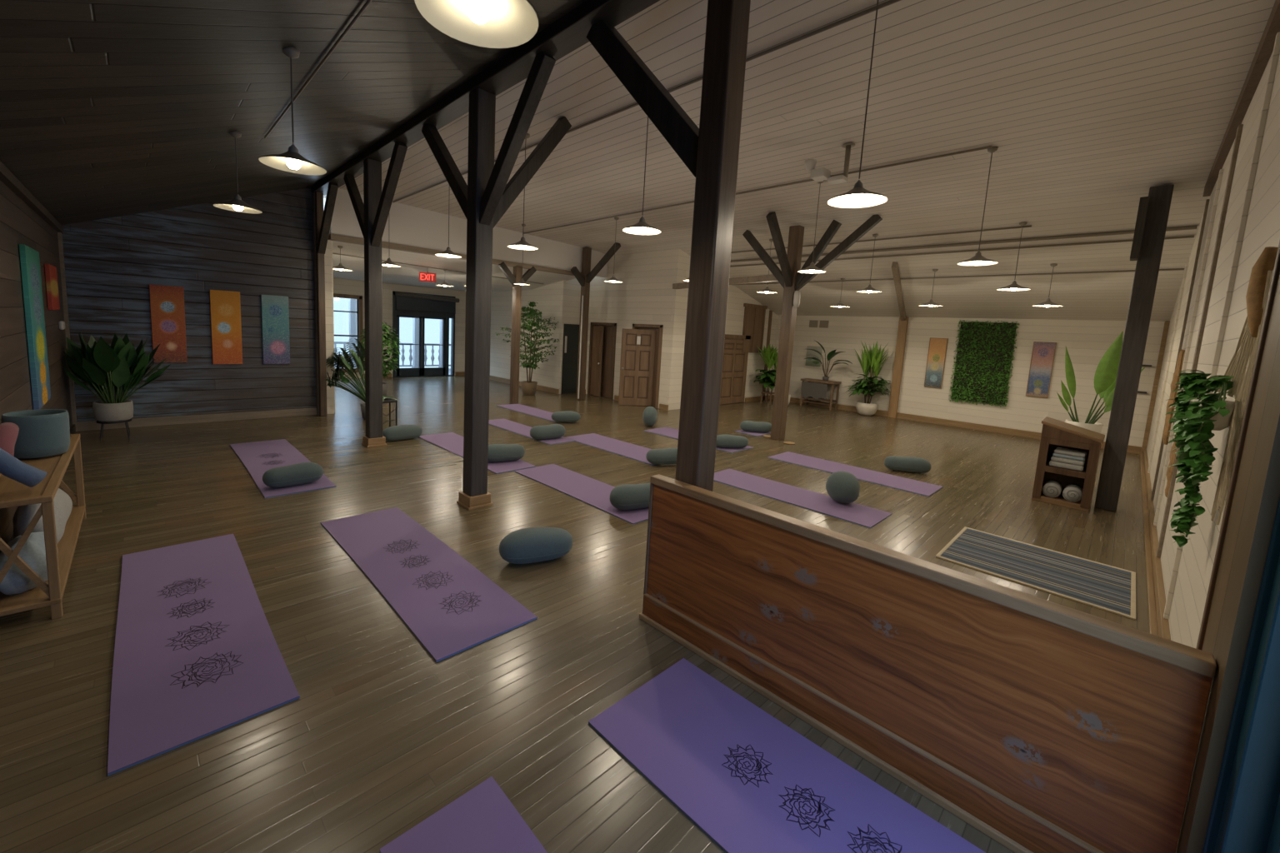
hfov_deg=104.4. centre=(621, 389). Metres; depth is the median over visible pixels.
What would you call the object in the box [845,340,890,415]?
potted palm
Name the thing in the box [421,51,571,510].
timber post
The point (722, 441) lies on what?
bolster cushion
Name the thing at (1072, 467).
folded towel
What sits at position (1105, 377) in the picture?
potted plant
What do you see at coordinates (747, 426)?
bolster cushion
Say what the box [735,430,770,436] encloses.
yoga mat
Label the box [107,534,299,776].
yoga mat
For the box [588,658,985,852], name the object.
yoga mat
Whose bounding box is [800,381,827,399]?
draped cloth
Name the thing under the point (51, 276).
canvas painting
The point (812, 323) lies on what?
grille
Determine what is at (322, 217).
timber post
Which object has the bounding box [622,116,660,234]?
pendant lamp
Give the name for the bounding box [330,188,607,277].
wall header
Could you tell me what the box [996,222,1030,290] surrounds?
pendant lamp
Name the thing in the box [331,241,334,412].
wall
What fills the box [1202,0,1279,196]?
trim
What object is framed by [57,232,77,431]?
trim
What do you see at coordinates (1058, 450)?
folded towel
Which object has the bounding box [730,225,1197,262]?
conduit
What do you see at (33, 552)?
bolster
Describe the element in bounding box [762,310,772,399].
trim
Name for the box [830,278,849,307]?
pendant lamp
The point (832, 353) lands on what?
potted plant
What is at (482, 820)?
yoga mat
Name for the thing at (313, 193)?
trim
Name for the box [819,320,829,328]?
grille
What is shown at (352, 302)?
porch post
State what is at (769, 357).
potted palm
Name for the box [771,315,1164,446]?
wall
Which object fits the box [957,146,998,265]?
pendant lamp
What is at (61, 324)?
wall sensor
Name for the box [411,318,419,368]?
porch post
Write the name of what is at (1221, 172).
trim
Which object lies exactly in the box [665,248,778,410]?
wall
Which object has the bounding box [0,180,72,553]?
wall
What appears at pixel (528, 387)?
basket
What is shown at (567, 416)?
bolster cushion
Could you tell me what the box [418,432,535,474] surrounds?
yoga mat
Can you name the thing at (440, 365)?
porch post
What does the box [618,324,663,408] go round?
door
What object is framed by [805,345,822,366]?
canvas painting
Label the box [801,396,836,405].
shelf
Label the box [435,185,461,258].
pendant lamp
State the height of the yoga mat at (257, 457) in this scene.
0.014 m
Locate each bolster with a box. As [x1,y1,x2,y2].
[0,422,19,456]
[0,531,58,594]
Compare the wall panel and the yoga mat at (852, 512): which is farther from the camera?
the wall panel
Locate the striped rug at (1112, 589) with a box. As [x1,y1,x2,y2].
[935,526,1135,619]
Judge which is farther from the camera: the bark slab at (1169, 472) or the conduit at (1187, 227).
the conduit at (1187, 227)
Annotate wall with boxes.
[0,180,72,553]
[61,187,316,422]
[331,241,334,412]
[333,278,465,379]
[490,281,560,388]
[556,278,580,394]
[585,249,674,408]
[639,474,1216,852]
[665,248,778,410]
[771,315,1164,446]
[1146,50,1279,648]
[1175,271,1279,852]
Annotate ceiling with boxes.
[0,0,586,224]
[323,0,1275,252]
[328,230,575,291]
[602,183,1208,321]
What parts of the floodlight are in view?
ceiling plate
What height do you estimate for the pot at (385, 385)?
0.340 m
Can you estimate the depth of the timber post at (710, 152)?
3.15 m
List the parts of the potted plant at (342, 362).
pot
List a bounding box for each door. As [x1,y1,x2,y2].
[392,290,455,377]
[560,324,579,394]
[587,322,616,399]
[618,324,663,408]
[719,334,749,404]
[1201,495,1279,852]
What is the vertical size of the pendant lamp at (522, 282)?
1.373 m
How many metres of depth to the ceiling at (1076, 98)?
4.97 m
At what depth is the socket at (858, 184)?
3.47 m
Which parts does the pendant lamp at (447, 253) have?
lamp shade, cord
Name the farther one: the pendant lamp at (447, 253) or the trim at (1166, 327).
the trim at (1166, 327)
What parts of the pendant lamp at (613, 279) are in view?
lamp shade, cord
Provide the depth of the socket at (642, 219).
4.92 m
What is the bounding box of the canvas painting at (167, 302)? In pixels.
[149,284,187,363]
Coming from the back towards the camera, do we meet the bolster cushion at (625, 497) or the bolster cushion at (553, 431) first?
the bolster cushion at (553, 431)
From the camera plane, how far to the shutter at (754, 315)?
15.22 m
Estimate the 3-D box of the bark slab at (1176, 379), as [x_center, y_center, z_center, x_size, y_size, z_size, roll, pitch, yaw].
[6.521,0.088,5.868,0.290,1.132,0.069,-4,9,-44]
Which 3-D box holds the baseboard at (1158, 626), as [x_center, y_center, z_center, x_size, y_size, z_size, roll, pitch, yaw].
[6.571,1.566,6.178,12.120,0.130,0.080,-4,9,-44]
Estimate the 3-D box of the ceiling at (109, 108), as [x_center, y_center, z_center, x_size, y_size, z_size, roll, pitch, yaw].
[-3.049,-2.483,4.237,3.720,1.560,12.050,-4,9,-44]
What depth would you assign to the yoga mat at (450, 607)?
3.77 m
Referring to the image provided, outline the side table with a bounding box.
[800,378,841,410]
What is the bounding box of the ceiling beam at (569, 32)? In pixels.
[310,0,659,195]
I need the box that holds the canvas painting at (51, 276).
[44,263,59,309]
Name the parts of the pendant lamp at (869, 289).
lamp shade, cord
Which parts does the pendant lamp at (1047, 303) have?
lamp shade, cord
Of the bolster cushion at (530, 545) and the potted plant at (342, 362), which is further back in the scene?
the potted plant at (342, 362)
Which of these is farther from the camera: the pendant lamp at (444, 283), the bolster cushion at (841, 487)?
the pendant lamp at (444, 283)
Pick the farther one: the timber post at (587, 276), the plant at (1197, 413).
the timber post at (587, 276)
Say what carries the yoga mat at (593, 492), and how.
on the floor
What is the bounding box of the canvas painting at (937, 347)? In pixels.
[924,337,948,388]
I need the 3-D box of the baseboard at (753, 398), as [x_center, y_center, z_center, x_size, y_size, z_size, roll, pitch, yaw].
[4.395,0.279,15.999,1.500,0.130,0.040,-4,9,-44]
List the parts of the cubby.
panel, panel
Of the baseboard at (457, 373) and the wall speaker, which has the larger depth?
the baseboard at (457, 373)
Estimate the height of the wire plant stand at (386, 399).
0.611 m
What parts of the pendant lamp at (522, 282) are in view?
lamp shade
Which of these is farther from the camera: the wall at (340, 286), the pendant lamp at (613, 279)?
the wall at (340, 286)
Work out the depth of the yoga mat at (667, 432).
9.85 m
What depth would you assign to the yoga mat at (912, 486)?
7.65 m
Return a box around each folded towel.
[1049,460,1084,471]
[1050,455,1085,465]
[1052,452,1086,461]
[1054,447,1086,457]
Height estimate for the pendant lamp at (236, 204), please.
0.744 m
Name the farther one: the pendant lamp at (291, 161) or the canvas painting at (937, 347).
the canvas painting at (937, 347)
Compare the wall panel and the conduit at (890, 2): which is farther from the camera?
the wall panel
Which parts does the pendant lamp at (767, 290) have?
lamp shade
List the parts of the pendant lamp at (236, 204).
cord, lamp shade, bulb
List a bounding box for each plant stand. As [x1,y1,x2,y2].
[95,418,131,439]
[382,395,399,427]
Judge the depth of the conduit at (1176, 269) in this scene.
9.90 m
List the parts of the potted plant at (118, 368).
pot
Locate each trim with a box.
[0,160,64,233]
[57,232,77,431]
[312,192,319,415]
[324,239,334,414]
[328,234,581,275]
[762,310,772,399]
[1140,321,1169,453]
[1147,261,1188,473]
[1150,199,1209,500]
[1153,169,1223,525]
[1156,124,1243,558]
[1163,31,1279,619]
[1195,240,1279,650]
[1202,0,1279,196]
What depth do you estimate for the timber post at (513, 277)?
12.47 m
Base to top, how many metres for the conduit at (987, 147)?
0.028 m
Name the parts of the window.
sash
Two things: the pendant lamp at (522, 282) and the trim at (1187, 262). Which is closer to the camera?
the trim at (1187, 262)
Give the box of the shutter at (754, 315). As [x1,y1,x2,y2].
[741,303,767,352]
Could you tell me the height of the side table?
0.840 m
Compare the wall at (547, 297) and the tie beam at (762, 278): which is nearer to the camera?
the tie beam at (762, 278)
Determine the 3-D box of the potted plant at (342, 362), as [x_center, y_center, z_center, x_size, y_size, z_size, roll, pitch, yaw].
[-5.285,-0.205,9.674,0.937,1.558,1.480,-4,9,-44]
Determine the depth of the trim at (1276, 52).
3.29 m
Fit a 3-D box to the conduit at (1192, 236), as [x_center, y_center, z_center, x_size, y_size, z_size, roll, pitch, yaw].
[5.296,-2.751,10.262,0.036,0.036,8.660,-4,9,-44]
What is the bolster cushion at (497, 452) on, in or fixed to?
on the yoga mat at (452, 442)
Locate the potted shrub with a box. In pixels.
[356,321,401,395]
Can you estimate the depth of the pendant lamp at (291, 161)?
3.36 m
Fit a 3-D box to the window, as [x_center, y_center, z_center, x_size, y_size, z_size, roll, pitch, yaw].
[-8.839,-1.798,15.851,1.020,2.480,0.110,-4,9,-44]
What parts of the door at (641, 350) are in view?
frame, panel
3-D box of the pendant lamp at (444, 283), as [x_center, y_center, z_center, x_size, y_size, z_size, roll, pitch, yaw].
[-4.495,-2.850,12.612,0.445,0.441,0.445,-4,9,-44]
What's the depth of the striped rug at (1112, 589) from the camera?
4.60 m
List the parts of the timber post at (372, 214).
trim, molding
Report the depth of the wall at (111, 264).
8.59 m
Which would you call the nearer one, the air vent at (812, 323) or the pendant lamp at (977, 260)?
the pendant lamp at (977, 260)
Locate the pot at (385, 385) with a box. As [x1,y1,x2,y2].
[382,382,388,395]
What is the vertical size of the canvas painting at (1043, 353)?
1.284 m
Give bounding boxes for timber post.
[315,182,338,416]
[343,141,407,447]
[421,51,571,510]
[497,261,536,404]
[570,242,620,399]
[586,0,750,491]
[742,211,882,444]
[1094,184,1174,511]
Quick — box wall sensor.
[58,320,64,329]
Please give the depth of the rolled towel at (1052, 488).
6.70 m
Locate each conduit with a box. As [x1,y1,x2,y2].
[264,0,372,138]
[332,252,543,284]
[392,0,901,202]
[523,145,991,234]
[730,225,1031,253]
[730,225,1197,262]
[730,235,1194,267]
[736,268,1184,284]
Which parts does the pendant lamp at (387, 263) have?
lamp shade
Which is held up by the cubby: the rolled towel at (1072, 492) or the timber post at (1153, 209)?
the rolled towel at (1072, 492)
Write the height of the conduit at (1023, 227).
0.028 m
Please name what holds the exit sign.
hanging from the ceiling at (407, 275)
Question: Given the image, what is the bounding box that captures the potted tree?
[495,301,559,395]
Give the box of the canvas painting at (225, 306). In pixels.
[209,290,242,364]
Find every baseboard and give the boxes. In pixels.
[9,424,75,541]
[76,407,317,431]
[362,371,464,377]
[490,375,559,394]
[585,389,668,410]
[744,395,769,402]
[771,395,1141,454]
[1140,449,1170,640]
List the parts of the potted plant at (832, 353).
pot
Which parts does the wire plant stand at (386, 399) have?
leg, leg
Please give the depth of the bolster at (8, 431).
3.37 m
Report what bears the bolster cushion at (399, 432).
on the floor
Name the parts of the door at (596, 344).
dark door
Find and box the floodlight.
[804,142,854,184]
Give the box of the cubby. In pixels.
[1031,416,1104,511]
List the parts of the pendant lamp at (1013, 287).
lamp shade, cord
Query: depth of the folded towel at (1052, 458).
6.55 m
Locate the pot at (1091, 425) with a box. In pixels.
[1065,419,1103,433]
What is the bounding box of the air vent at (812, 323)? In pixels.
[809,320,829,328]
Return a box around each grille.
[809,320,818,327]
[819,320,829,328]
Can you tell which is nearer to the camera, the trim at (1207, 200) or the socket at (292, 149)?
the socket at (292, 149)
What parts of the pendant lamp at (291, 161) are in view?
cord, lamp shade, bulb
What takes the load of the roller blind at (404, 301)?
attached to the wall at (340, 286)
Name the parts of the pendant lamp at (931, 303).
lamp shade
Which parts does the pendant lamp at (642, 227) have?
bulb, lamp shade, cord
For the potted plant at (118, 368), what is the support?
on the plant stand at (129, 420)
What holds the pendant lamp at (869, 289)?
hanging from the ceiling at (1104, 296)
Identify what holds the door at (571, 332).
in the wall at (570, 300)
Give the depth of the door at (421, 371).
17.66 m
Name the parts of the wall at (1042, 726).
shoe molding, baseboard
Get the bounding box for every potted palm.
[754,343,790,405]
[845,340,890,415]
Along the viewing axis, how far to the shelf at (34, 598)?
3.29 m
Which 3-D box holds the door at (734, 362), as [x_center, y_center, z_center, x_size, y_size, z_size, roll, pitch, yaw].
[3.311,-0.606,14.774,1.600,2.060,0.060,-4,9,-44]
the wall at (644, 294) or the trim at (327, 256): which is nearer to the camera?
the trim at (327, 256)
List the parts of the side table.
leg, leg, leg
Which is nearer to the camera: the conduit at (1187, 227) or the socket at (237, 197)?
the socket at (237, 197)
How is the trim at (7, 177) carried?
attached to the wall at (19, 224)
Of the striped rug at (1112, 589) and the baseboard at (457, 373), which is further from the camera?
the baseboard at (457, 373)
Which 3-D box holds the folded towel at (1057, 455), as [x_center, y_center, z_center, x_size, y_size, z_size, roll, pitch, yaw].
[6.004,0.885,6.648,0.302,0.048,0.320,-4,9,-44]
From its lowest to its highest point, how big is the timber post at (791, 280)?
4.249 m
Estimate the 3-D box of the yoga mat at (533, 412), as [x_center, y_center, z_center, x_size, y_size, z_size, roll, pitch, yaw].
[-2.018,0.521,11.588,0.632,0.013,2.430,-4,9,-44]
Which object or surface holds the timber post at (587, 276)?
on the floor
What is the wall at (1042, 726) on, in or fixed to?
on the floor
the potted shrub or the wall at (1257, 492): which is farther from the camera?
the potted shrub
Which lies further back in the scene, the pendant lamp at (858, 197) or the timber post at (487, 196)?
the timber post at (487, 196)
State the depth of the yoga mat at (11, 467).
3.04 m
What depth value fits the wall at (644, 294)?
13.64 m
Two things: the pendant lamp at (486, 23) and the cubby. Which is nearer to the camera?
the pendant lamp at (486, 23)
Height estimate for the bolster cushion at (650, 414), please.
0.421 m
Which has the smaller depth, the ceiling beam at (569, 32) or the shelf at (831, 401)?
the ceiling beam at (569, 32)
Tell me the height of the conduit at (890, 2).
0.028 m
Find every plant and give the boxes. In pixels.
[63,332,170,422]
[325,338,365,419]
[804,340,852,380]
[1056,331,1144,433]
[1165,246,1278,547]
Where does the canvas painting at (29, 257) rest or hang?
attached to the wall at (19, 224)
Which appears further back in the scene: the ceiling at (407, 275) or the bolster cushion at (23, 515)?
the ceiling at (407, 275)
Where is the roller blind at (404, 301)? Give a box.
[395,291,459,314]
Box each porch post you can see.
[348,298,356,368]
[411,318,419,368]
[438,319,442,367]
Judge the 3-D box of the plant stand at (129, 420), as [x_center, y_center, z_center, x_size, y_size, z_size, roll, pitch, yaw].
[-7.701,0.582,7.535,0.380,0.252,0.380,-4,9,-44]
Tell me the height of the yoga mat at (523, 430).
0.013 m
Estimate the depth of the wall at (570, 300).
14.89 m
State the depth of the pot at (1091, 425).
7.40 m
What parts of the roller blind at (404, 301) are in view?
rail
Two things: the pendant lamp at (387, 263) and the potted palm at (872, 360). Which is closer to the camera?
the pendant lamp at (387, 263)
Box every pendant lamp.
[212,130,262,213]
[258,47,326,174]
[332,245,352,270]
[382,257,400,267]
[414,0,539,48]
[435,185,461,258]
[435,269,454,286]
[507,133,538,249]
[513,224,529,285]
[604,217,622,282]
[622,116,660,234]
[756,239,777,293]
[797,180,825,273]
[827,0,888,208]
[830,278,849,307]
[856,234,881,292]
[918,269,943,306]
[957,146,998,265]
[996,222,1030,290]
[1032,263,1063,307]
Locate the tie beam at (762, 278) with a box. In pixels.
[672,273,782,289]
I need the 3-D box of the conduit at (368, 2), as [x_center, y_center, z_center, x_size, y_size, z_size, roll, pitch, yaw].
[-1.341,-2.226,2.745,0.018,0.018,6.900,-4,9,-44]
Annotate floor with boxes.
[0,375,1149,852]
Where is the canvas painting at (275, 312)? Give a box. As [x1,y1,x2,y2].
[260,295,289,364]
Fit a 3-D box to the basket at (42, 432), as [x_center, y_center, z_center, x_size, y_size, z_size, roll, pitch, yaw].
[-4.522,0.342,3.839,0.340,0.335,0.340,-4,9,-44]
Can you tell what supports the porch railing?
on the floor
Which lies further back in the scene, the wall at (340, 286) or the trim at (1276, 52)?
the wall at (340, 286)
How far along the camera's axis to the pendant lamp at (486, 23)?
1.68 m
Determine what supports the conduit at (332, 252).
attached to the ceiling at (407, 275)
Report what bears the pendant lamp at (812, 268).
hanging from the ceiling at (1076, 98)
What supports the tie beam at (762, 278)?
attached to the timber post at (791, 280)
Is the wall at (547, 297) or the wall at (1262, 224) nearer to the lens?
the wall at (1262, 224)
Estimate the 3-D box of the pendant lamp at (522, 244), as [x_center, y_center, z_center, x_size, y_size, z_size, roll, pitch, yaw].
[-1.242,-2.517,6.326,0.390,1.412,0.390,-4,9,-44]
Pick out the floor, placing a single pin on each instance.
(381, 736)
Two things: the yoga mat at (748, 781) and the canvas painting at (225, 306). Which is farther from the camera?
the canvas painting at (225, 306)
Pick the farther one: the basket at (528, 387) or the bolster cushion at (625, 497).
the basket at (528, 387)
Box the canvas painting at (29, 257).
[19,244,50,409]
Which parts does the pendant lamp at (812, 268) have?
lamp shade, cord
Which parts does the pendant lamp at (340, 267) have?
lamp shade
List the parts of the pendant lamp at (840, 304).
lamp shade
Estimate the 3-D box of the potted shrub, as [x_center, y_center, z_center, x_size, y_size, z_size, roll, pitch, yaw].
[-6.147,-0.758,12.597,1.106,1.873,1.087,-4,9,-44]
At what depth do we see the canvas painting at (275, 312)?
9.31 m
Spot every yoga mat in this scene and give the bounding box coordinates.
[0,448,47,487]
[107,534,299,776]
[230,439,335,498]
[320,507,537,662]
[379,776,547,852]
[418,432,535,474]
[488,418,574,444]
[496,404,558,422]
[514,464,649,524]
[565,433,654,465]
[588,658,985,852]
[644,427,753,453]
[713,469,892,528]
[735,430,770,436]
[767,451,943,496]
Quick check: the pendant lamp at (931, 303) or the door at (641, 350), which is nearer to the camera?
the pendant lamp at (931, 303)
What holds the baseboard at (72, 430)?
attached to the wall at (19, 224)
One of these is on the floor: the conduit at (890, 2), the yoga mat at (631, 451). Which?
the yoga mat at (631, 451)
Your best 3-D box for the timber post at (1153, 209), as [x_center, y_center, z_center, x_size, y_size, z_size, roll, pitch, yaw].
[6.700,-0.508,6.543,0.704,4.170,0.275,-4,9,-44]
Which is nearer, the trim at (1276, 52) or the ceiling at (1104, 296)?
the trim at (1276, 52)
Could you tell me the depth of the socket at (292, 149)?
3.36 m
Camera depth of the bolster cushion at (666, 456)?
7.45 m
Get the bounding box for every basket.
[0,409,69,458]
[520,380,537,395]
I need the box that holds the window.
[333,293,363,372]
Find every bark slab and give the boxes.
[1162,350,1184,444]
[1165,423,1178,497]
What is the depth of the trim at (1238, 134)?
4.43 m
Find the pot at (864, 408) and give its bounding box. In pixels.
[855,401,877,415]
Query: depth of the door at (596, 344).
14.73 m
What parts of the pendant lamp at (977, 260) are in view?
bulb, lamp shade, cord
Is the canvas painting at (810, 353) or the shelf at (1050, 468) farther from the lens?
the canvas painting at (810, 353)
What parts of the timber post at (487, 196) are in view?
trim, molding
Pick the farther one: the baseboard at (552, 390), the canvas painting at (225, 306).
the baseboard at (552, 390)
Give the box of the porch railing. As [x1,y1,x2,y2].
[334,341,450,367]
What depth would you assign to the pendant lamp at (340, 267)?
10.24 m
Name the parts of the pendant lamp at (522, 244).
bulb, lamp shade, cord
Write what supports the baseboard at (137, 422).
attached to the wall at (111, 264)
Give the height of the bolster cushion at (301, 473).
0.245 m
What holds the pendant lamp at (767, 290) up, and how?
hanging from the ceiling at (1104, 296)
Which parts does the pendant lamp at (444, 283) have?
lamp shade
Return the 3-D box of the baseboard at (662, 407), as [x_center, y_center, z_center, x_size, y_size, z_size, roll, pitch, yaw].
[-0.057,0.247,14.230,0.050,0.140,3.630,-4,9,-44]
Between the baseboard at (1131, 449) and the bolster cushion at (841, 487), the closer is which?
the bolster cushion at (841, 487)
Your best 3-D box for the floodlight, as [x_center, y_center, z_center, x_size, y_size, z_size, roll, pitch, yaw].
[2.441,-2.674,5.842,0.543,0.440,0.244,5,7,17]
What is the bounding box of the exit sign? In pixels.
[419,267,436,282]
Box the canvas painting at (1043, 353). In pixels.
[1025,341,1056,398]
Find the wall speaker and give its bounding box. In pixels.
[793,290,800,307]
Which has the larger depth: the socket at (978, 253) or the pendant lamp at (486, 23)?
the socket at (978, 253)
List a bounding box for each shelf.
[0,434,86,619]
[0,504,85,616]
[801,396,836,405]
[1045,460,1086,472]
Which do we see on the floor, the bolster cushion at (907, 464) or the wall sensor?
the bolster cushion at (907, 464)
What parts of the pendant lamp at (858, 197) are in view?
bulb, lamp shade, cord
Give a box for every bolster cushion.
[12,488,72,544]
[262,462,323,488]
[382,425,422,440]
[487,444,524,462]
[498,527,572,564]
[530,424,565,439]
[551,410,580,422]
[609,483,649,509]
[642,406,657,426]
[645,447,677,464]
[716,435,748,448]
[740,420,771,432]
[825,471,859,503]
[884,455,931,473]
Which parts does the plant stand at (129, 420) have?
leg, leg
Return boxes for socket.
[234,194,241,199]
[287,144,298,153]
[639,216,644,221]
[853,180,863,188]
[975,250,981,255]
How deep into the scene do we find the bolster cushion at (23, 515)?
3.71 m
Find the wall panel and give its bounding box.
[949,319,1019,407]
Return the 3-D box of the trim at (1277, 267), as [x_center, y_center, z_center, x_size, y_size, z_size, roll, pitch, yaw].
[2.306,-0.233,1.719,0.040,4.300,0.100,-4,9,-44]
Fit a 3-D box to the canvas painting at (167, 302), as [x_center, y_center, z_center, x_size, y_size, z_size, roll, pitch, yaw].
[-7.576,-1.091,8.292,0.420,1.280,0.040,-4,9,-44]
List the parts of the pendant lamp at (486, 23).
lamp shade, bulb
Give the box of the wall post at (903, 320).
[887,261,908,418]
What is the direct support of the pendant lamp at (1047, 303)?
hanging from the ceiling at (1104, 296)
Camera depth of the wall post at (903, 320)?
13.56 m
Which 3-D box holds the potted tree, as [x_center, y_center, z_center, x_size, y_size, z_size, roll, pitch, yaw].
[-2.739,-1.181,14.276,1.738,2.677,1.683,3,7,-1]
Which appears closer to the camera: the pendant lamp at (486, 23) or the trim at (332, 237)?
the pendant lamp at (486, 23)

